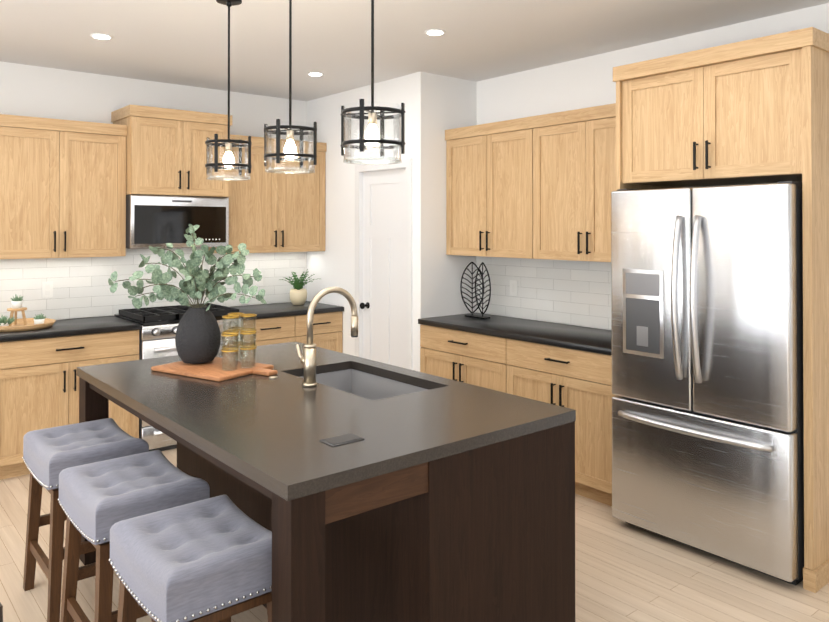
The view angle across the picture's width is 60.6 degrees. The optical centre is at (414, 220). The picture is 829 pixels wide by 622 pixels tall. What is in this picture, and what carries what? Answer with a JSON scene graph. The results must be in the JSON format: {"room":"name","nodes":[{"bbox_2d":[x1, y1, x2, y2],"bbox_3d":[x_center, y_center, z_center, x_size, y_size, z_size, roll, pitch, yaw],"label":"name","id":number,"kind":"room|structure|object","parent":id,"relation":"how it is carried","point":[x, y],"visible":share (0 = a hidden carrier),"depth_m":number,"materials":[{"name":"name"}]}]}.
{"room":"kitchen","nodes":[
{"label":"kitchen","id":0,"kind":"room"},
{"bbox_2d":[0,61,306,319],"bbox_3d":[-3.703,0.259,4.317,7.190,2.740,0.120,0,-1,-40],"label":"wall","id":1,"kind":"structure","parent":0,"point":[38,91],"depth_m":5.41,"materials":[{"name":"white paint"}]},
{"bbox_2d":[0,114,125,258],"bbox_3d":[-2.565,-0.215,4.971,0.956,0.951,0.328,0,-1,-40],"label":"upper cabinet","id":2,"kind":"object","parent":1,"relation":"attached to","point":[67,187],"depth_m":4.87,"materials":[{"name":"brown wood"}]},
{"bbox_2d":[0,247,306,319],"bbox_3d":[-2.348,0.465,5.351,3.538,0.514,0.014,0,-1,-40],"label":"backsplash","id":3,"kind":"structure","parent":1,"relation":"attached to","point":[60,288],"depth_m":5.33,"materials":[{"name":"tile"}]},
{"bbox_2d":[112,104,231,199],"bbox_3d":[-1.872,-0.504,5.482,0.757,0.640,0.428,0,-1,-40],"label":"upper cabinet","id":4,"kind":"object","parent":1,"relation":"attached to","point":[165,148],"depth_m":5.27,"materials":[{"name":"brown wood"}]},
{"bbox_2d":[126,195,228,248],"bbox_3d":[-1.873,0.013,5.479,0.751,0.389,0.406,0,-1,-40],"label":"over-the-range microwave","id":5,"kind":"object","parent":4,"relation":"attached to","point":[161,221],"visible":0.73,"depth_m":5.29,"materials":[{"name":"grey"}]},
{"bbox_2d":[208,135,326,253],"bbox_3d":[-1.248,-0.205,6.061,0.942,0.951,0.328,0,-1,-40],"label":"upper cabinet","id":6,"kind":"object","parent":1,"relation":"attached to","point":[269,212],"depth_m":5.93,"materials":[{"name":"brown wood"}]},
{"bbox_2d":[307,74,409,355],"bbox_3d":[-0.463,0.274,5.948,0.120,2.740,1.500,0,-1,-40],"label":"wall","id":7,"kind":"structure","parent":0,"point":[332,264],"depth_m":6.04,"materials":[{"name":"white paint"}]},
{"bbox_2d":[355,158,412,369],"bbox_3d":[-0.248,0.590,5.591,0.110,2.102,0.734,0,-1,-40],"label":"door","id":8,"kind":"structure","parent":7,"relation":"attached to","point":[384,248],"depth_m":5.61,"materials":[{"name":"white paint"}]},
{"bbox_2d":[0,448,828,621],"bbox_3d":[-0.661,1.648,1.085,7.770,0.100,8.960,0,-1,-40],"label":"floor","id":9,"kind":"structure","parent":0,"point":[625,572],"depth_m":3.17,"materials":[{"name":"beige wood"}]},
{"bbox_2d":[0,603,2,621],"bbox_3d":[-0.838,1.151,1.080,0.445,0.896,0.532,0,-1,-40],"label":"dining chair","id":10,"kind":"object","parent":9,"relation":"on","point":[1,613],"visible":1,"depth_m":1.37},
{"bbox_2d":[0,344,3,479],"bbox_3d":[-3.133,1.191,4.312,0.972,0.876,0.598,0,-1,-40],"label":"base cabinet","id":11,"kind":"object","parent":9,"relation":"on","point":[1,345],"depth_m":4.40,"materials":[{"name":"brown wood"}]},
{"bbox_2d":[4,328,140,478],"bbox_3d":[-2.479,1.196,4.854,0.973,0.876,0.598,0,-1,-40],"label":"base cabinet","id":12,"kind":"object","parent":9,"relation":"on","point":[41,380],"depth_m":4.58,"materials":[{"name":"brown wood"}]},
{"bbox_2d":[0,316,139,343],"bbox_3d":[-2.804,0.736,4.569,1.842,0.037,0.612,0,-1,-40],"label":"countertop","id":13,"kind":"structure","parent":12,"relation":"on","point":[80,326],"depth_m":4.76,"materials":[{"name":"black stone"}]},
{"bbox_2d":[0,294,55,331],"bbox_3d":[-2.636,0.606,4.743,0.430,0.223,0.430,0,-1,-40],"label":"tray","id":14,"kind":"object","parent":13,"relation":"on","point":[11,323],"visible":1,"depth_m":4.73,"materials":[{"name":"brown wood"}]},
{"bbox_2d":[22,418,148,621],"bbox_3d":[-1.423,1.272,3.060,0.397,0.695,0.481,0,-1,-40],"label":"stool","id":15,"kind":"object","parent":9,"relation":"on","point":[50,455],"visible":0.71,"depth_m":2.95,"materials":[{"name":"grey fabric"}]},
{"bbox_2d":[58,450,209,621],"bbox_3d":[-1.028,1.267,2.582,0.397,0.695,0.481,0,-1,-40],"label":"stool","id":16,"kind":"object","parent":9,"relation":"on","point":[97,500],"visible":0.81,"depth_m":2.49,"materials":[{"name":"grey fabric"}]},
{"bbox_2d":[114,303,243,450],"bbox_3d":[-1.773,1.158,5.369,0.759,0.962,0.685,0,-1,-40],"label":"range","id":17,"kind":"object","parent":9,"relation":"on","point":[157,331],"visible":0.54,"depth_m":5.02,"materials":[{"name":"grey metal"}]},
{"bbox_2d":[108,494,271,621],"bbox_3d":[-0.632,1.262,2.105,0.397,0.695,0.481,0,-1,-40],"label":"stool","id":18,"kind":"object","parent":9,"relation":"on","point":[208,560],"visible":0.92,"depth_m":1.99,"materials":[{"name":"grey fabric"}]},
{"bbox_2d":[243,316,303,345],"bbox_3d":[-1.308,1.206,5.822,0.523,0.876,0.598,0,-1,-40],"label":"base cabinet","id":19,"kind":"object","parent":9,"relation":"on","point":[281,329],"depth_m":5.63,"materials":[{"name":"brown wood"}]},
{"bbox_2d":[236,301,343,319],"bbox_3d":[-1.145,0.749,5.943,0.923,0.037,0.612,0,-1,-40],"label":"countertop","id":20,"kind":"structure","parent":19,"relation":"on","point":[263,311],"depth_m":5.83,"materials":[{"name":"black stone"}]},
{"bbox_2d":[279,269,314,304],"bbox_3d":[-1.008,0.576,6.156,0.348,0.311,0.318,0,-1,-40],"label":"pot","id":21,"kind":"object","parent":20,"relation":"on","point":[298,294],"visible":1,"depth_m":6.10,"materials":[{"name":"beige ceramic"}]},
{"bbox_2d":[304,312,342,352],"bbox_3d":[-1.000,1.208,6.078,0.522,0.876,0.598,0,-1,-40],"label":"base cabinet","id":22,"kind":"object","parent":9,"relation":"on","point":[327,326],"depth_m":5.92,"materials":[{"name":"brown wood"}]},
{"bbox_2d":[79,377,575,621],"bbox_3d":[-0.512,1.180,3.011,1.186,0.873,2.026,0,-1,-40],"label":"kitchen island","id":23,"kind":"object","parent":9,"relation":"on","point":[364,489],"depth_m":2.33,"materials":[{"name":"wood"}]},
{"bbox_2d":[77,341,575,500],"bbox_3d":[-0.516,0.722,3.012,1.200,0.040,2.030,0,-1,-40],"label":"island countertop","id":24,"kind":"structure","parent":23,"relation":"on","point":[286,436],"depth_m":2.55,"materials":[{"name":"grey stone"}]},
{"bbox_2d":[151,357,277,381],"bbox_3d":[-0.909,0.695,3.319,0.560,0.018,0.340,0,-1,32],"label":"cutting board","id":25,"kind":"object","parent":24,"relation":"on","point":[212,370],"visible":0.92,"depth_m":3.26,"materials":[{"name":"brown wood"}]},
{"bbox_2d":[108,224,266,363],"bbox_3d":[-1.086,0.351,3.409,0.600,0.671,0.592,0,-1,-40],"label":"vase","id":26,"kind":"object","parent":25,"relation":"on","point":[198,338],"visible":1,"depth_m":3.40,"materials":[{"name":"grey"}]},
{"bbox_2d":[221,312,256,370],"bbox_3d":[-0.848,0.569,3.358,0.208,0.234,0.234,0,-1,-40],"label":"glass jars","id":27,"kind":"object","parent":25,"relation":"on","point":[231,347],"visible":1,"depth_m":3.33,"materials":[{"name":"clear glass"}]},
{"bbox_2d":[296,287,357,386],"bbox_3d":[-0.382,0.496,3.108,0.278,0.414,0.128,0,-1,-40],"label":"faucet","id":28,"kind":"object","parent":24,"relation":"on","point":[308,360],"visible":1,"depth_m":3.01,"materials":[{"name":"silver metal"}]},
{"bbox_2d":[301,365,428,396],"bbox_3d":[-0.239,0.847,3.162,0.408,0.231,0.738,0,-1,-40],"label":"sink","id":29,"kind":"object","parent":24,"relation":"in","point":[359,380],"depth_m":3.46,"materials":[{"name":"grey metal"}]},
{"bbox_2d":[418,323,493,389],"bbox_3d":[0.560,1.198,5.054,0.588,0.876,0.922,0,-1,-40],"label":"base cabinet","id":30,"kind":"object","parent":9,"relation":"on","point":[461,356],"depth_m":4.90,"materials":[{"name":"brown wood"}]},
{"bbox_2d":[494,339,615,505],"bbox_3d":[1.069,1.192,4.438,0.588,0.876,0.922,0,-1,-40],"label":"base cabinet","id":31,"kind":"object","parent":9,"relation":"on","point":[580,381],"depth_m":4.13,"materials":[{"name":"brown wood"}]},
{"bbox_2d":[418,313,611,354],"bbox_3d":[0.803,0.738,4.741,0.601,0.037,1.721,0,-1,-40],"label":"countertop","id":32,"kind":"structure","parent":31,"relation":"on","point":[597,341],"depth_m":4.62,"materials":[{"name":"black stone"}]},
{"bbox_2d":[460,262,490,318],"bbox_3d":[0.468,0.516,5.275,0.070,0.414,0.314,0,-1,-40],"label":"leaf sculpture","id":33,"kind":"object","parent":32,"relation":"on","point":[477,299],"visible":1,"depth_m":5.29,"materials":[{"name":"black metal"}]},
{"bbox_2d":[611,181,803,585],"bbox_3d":[1.578,0.727,3.625,0.793,1.790,0.915,0,-1,-40],"label":"fridge","id":34,"kind":"object","parent":9,"relation":"on","point":[707,368],"visible":1,"depth_m":3.34,"materials":[{"name":"grey metal"}]},
{"bbox_2d":[0,0,828,100],"bbox_3d":[-0.661,-1.192,1.112,7.770,0.100,8.960,0,-1,-40],"label":"ceiling","id":35,"kind":"structure","parent":0,"point":[182,42],"depth_m":4.27,"materials":[{"name":"white paint"}]},
{"bbox_2d":[90,33,112,39],"bbox_3d":[-1.886,-1.107,4.277,0.123,0.007,0.123,-1,-1,44],"label":"recessed light","id":36,"kind":"object","parent":35,"relation":"in","point":[96,35],"depth_m":4.26,"materials":[{"name":"white"}]},
{"bbox_2d":[205,0,251,180],"bbox_3d":[-0.926,-0.660,3.536,0.224,0.913,0.224,0,-1,-40],"label":"pendant light","id":37,"kind":"object","parent":35,"relation":"hanging from","point":[228,159],"visible":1,"depth_m":3.53,"materials":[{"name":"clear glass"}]},
{"bbox_2d":[264,0,316,173],"bbox_3d":[-0.537,-0.665,3.066,0.224,0.913,0.224,0,-1,-40],"label":"pendant light","id":38,"kind":"object","parent":35,"relation":"hanging from","point":[290,149],"visible":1,"depth_m":3.06,"materials":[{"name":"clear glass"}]},
{"bbox_2d":[307,72,323,75],"bbox_3d":[-0.743,-1.097,5.327,0.123,0.007,0.123,-1,-1,44],"label":"recessed light","id":39,"kind":"object","parent":35,"relation":"in","point":[310,73],"depth_m":5.32,"materials":[{"name":"white"}]},
{"bbox_2d":[340,0,404,164],"bbox_3d":[-0.154,-0.669,2.604,0.224,0.913,0.224,0,-1,-40],"label":"pendant light","id":40,"kind":"object","parent":35,"relation":"hanging from","point":[372,136],"visible":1,"depth_m":2.60,"materials":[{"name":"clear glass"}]},
{"bbox_2d":[425,29,445,35],"bbox_3d":[0.122,-1.108,4.187,0.123,0.007,0.123,-1,-1,44],"label":"recessed light","id":41,"kind":"object","parent":35,"relation":"in","point":[434,32],"depth_m":4.17,"materials":[{"name":"white"}]},
{"bbox_2d":[410,71,476,371],"bbox_3d":[0.277,0.270,5.509,0.700,2.740,0.120,0,-1,-40],"label":"wall","id":42,"kind":"structure","parent":0,"point":[440,105],"depth_m":5.33,"materials":[{"name":"white paint"}]},
{"bbox_2d":[477,3,828,329],"bbox_3d":[2.802,0.245,2.913,0.120,2.740,7.100,0,-1,-40],"label":"wall","id":43,"kind":"structure","parent":0,"point":[585,82],"depth_m":4.79,"materials":[{"name":"white paint"}]},
{"bbox_2d":[445,118,521,257],"bbox_3d":[0.660,-0.213,5.150,0.327,0.951,0.922,0,-1,-40],"label":"upper cabinet","id":44,"kind":"object","parent":43,"relation":"attached to","point":[484,161],"depth_m":5.08,"materials":[{"name":"brown wood"}]},
{"bbox_2d":[476,256,610,329],"bbox_3d":[1.037,0.490,4.939,0.014,0.457,1.721,0,-1,-40],"label":"backsplash","id":45,"kind":"structure","parent":43,"relation":"attached to","point":[571,292],"depth_m":5.03,"materials":[{"name":"tile"}]},
{"bbox_2d":[522,99,661,261],"bbox_3d":[1.170,-0.219,4.535,0.327,0.951,0.922,0,-1,-40],"label":"upper cabinet","id":46,"kind":"object","parent":43,"relation":"attached to","point":[570,158],"depth_m":4.50,"materials":[{"name":"brown wood"}]},
{"bbox_2d":[618,27,828,188],"bbox_3d":[1.669,-0.522,3.712,0.612,0.638,0.937,0,-1,-40],"label":"upper cabinet","id":47,"kind":"object","parent":43,"relation":"attached to","point":[750,111],"depth_m":3.43,"materials":[{"name":"brown wood"}]}
]}

